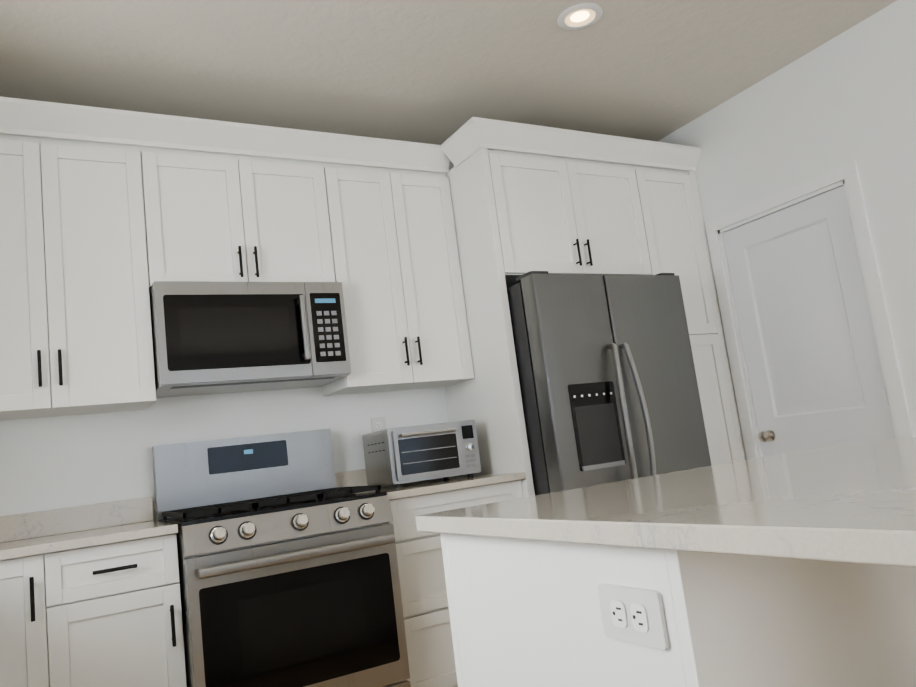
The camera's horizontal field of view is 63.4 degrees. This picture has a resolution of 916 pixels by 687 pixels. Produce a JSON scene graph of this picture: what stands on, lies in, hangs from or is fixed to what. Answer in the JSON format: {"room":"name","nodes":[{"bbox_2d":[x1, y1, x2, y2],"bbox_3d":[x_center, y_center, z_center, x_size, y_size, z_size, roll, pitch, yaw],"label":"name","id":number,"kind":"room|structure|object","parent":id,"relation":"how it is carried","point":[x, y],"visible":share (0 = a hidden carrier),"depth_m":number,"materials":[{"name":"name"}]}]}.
{"room":"kitchen","nodes":[
{"label":"kitchen","id":0,"kind":"room"},
{"bbox_2d":[0,160,453,520],"bbox_3d":[0.009,0.255,4.058,5.850,2.740,0.150,-2,-9,-30],"label":"wall","id":1,"kind":"structure","parent":0,"point":[55,462],"depth_m":3.18,"materials":[{"name":"white paint"}]},
{"bbox_2d":[0,121,75,419],"bbox_3d":[-1.789,-0.257,2.851,0.468,1.075,0.361,-2,-9,-30],"label":"upper cabinet","id":2,"kind":"object","parent":1,"relation":"attached to","point":[36,318],"depth_m":2.80,"materials":[{"name":"white wood"}]},
{"bbox_2d":[60,129,167,414],"bbox_3d":[-1.487,-0.267,3.046,0.483,1.075,0.323,-2,-9,-30],"label":"upper cabinet","id":3,"kind":"object","parent":1,"relation":"attached to","point":[114,186],"depth_m":2.94,"materials":[{"name":"white wood"}]},
{"bbox_2d":[0,469,455,540],"bbox_3d":[-1.227,0.694,3.162,2.798,0.100,0.020,-2,-9,-30],"label":"backsplash","id":4,"kind":"structure","parent":1,"relation":"attached to","point":[15,527],"depth_m":2.99,"materials":[{"name":"white stone"}]},
{"bbox_2d":[160,141,339,281],"bbox_3d":[-1.014,-0.516,3.368,0.795,0.610,0.323,-2,-9,-30],"label":"upper cabinet","id":5,"kind":"object","parent":1,"relation":"attached to","point":[231,215],"depth_m":3.24,"materials":[{"name":"white wood"}]},
{"bbox_2d":[149,281,350,397],"bbox_3d":[-0.919,-0.022,3.238,0.785,0.417,0.453,-2,-9,-30],"label":"over-the-range microwave","id":6,"kind":"object","parent":5,"relation":"attached to","point":[219,337],"visible":1,"depth_m":3.07,"materials":[{"name":"silver metal"}]},
{"bbox_2d":[371,417,385,431],"bbox_3d":[-0.393,0.426,3.697,0.070,0.115,0.010,-2,-9,-30],"label":"electrical outlet plate","id":7,"kind":"object","parent":1,"relation":"attached to","point":[378,423],"visible":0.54,"depth_m":3.68,"materials":[{"name":"white plastic"}]},
{"bbox_2d":[322,157,479,395],"bbox_3d":[-0.377,-0.313,3.684,0.730,1.075,0.323,-2,-9,-30],"label":"upper cabinet","id":8,"kind":"object","parent":1,"relation":"attached to","point":[424,255],"depth_m":3.57,"materials":[{"name":"white wood"}]},
{"bbox_2d":[436,121,655,308],"bbox_3d":[0.425,-0.646,4.023,0.940,0.736,0.643,-2,-9,-30],"label":"upper cabinet","id":9,"kind":"object","parent":1,"relation":"attached to","point":[528,199],"depth_m":3.68,"materials":[{"name":"white wood"}]},
{"bbox_2d":[0,0,897,144],"bbox_3d":[1.669,-1.834,1.008,6.500,0.080,8.050,-2,-9,-30],"label":"ceiling","id":10,"kind":"structure","parent":0,"point":[438,72],"depth_m":3.23,"materials":[{"name":"white paint"}]},
{"bbox_2d":[557,3,602,29],"bbox_3d":[0.502,-1.343,3.053,0.187,0.009,0.187,-9,-9,15],"label":"recessed light","id":11,"kind":"object","parent":10,"relation":"in","point":[579,16],"visible":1,"depth_m":3.02,"materials":[{"name":"white plastic"}]},
{"bbox_2d":[657,0,915,458],"bbox_3d":[2.033,-0.114,3.272,0.120,2.740,3.270,-2,-9,-30],"label":"wall","id":12,"kind":"structure","parent":0,"point":[844,98],"depth_m":3.45,"materials":[{"name":"white paint"}]},
{"bbox_2d":[723,186,895,456],"bbox_3d":[1.759,0.322,3.644,0.110,2.041,0.744,-2,-9,-30],"label":"pantry door","id":13,"kind":"structure","parent":12,"relation":"in","point":[814,369],"depth_m":3.69,"materials":[{"name":"white wood"}]},
{"bbox_2d":[705,161,913,458],"bbox_3d":[1.809,0.284,3.690,0.152,2.132,0.894,-2,-9,-30],"label":"door frame","id":14,"kind":"structure","parent":12,"relation":"attached to","point":[846,176],"depth_m":3.62,"materials":[{"name":"white wood"}]},
{"bbox_3d":[2.017,0.925,0.606,6.500,0.060,8.050,-2,-9,-30],"label":"floor","id":15,"kind":"structure","parent":0,"visible":0},
{"bbox_2d":[0,521,457,686],"bbox_3d":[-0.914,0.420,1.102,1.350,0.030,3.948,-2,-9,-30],"label":"base cabinet","id":16,"kind":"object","parent":15,"relation":"on","point":[85,607],"depth_m":2.48,"materials":[{"name":"white wood"}]},
{"bbox_2d":[152,429,410,686],"bbox_3d":[-0.714,0.957,2.948,0.778,1.222,0.740,-2,-9,-30],"label":"range","id":17,"kind":"object","parent":15,"relation":"on","point":[288,565],"visible":1,"depth_m":2.73,"materials":[{"name":"silver metal"}]},
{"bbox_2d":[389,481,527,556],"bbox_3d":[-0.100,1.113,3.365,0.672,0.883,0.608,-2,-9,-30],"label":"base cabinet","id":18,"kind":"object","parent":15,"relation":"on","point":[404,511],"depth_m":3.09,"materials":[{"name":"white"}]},
{"bbox_2d":[360,473,527,500],"bbox_3d":[-0.147,0.661,3.414,0.672,0.030,0.646,-2,-9,-30],"label":"countertop","id":19,"kind":"structure","parent":18,"relation":"on","point":[418,488],"depth_m":3.20,"materials":[{"name":"white stone"}]},
{"bbox_2d":[362,420,480,487],"bbox_3d":[-0.169,0.526,3.510,0.440,0.265,0.405,-3,-9,-26],"label":"toaster oven","id":20,"kind":"object","parent":19,"relation":"on","point":[398,456],"visible":1,"depth_m":3.36,"materials":[{"name":"silver metal"}]},
{"bbox_2d":[507,271,710,494],"bbox_3d":[0.655,0.604,3.703,0.914,1.793,0.884,-2,-9,-30],"label":"fridge","id":21,"kind":"object","parent":15,"relation":"on","point":[608,380],"visible":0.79,"depth_m":3.38,"materials":[{"name":"grey metal"}]},
{"bbox_2d":[440,537,915,686],"bbox_3d":[0.718,0.719,1.424,1.304,0.899,0.665,-2,-9,-30],"label":"kitchen island","id":22,"kind":"object","parent":15,"relation":"on","point":[794,569],"depth_m":1.01,"materials":[{"name":"white"}]},
{"bbox_2d":[597,583,669,650],"bbox_3d":[0.224,0.352,0.961,0.010,0.070,0.115,-2,-9,-30],"label":"outlet","id":23,"kind":"object","parent":22,"relation":"attached to","point":[633,616],"depth_m":0.95,"materials":[{"name":"white plastic"}]},
{"bbox_2d":[415,437,915,572],"bbox_3d":[0.743,0.231,1.345,1.360,0.030,0.970,-2,-9,-30],"label":"island countertop","id":24,"kind":"structure","parent":22,"relation":"on","point":[852,505],"depth_m":1.00,"materials":[{"name":"white stone"}]},
{"bbox_2d":[636,141,745,464],"bbox_3d":[1.148,0.227,4.242,0.468,2.566,0.643,-2,-9,-30],"label":"tall cabinet","id":25,"kind":"object","parent":15,"relation":"on","point":[676,225],"depth_m":4.06,"materials":[{"name":"white wood"}]}
]}

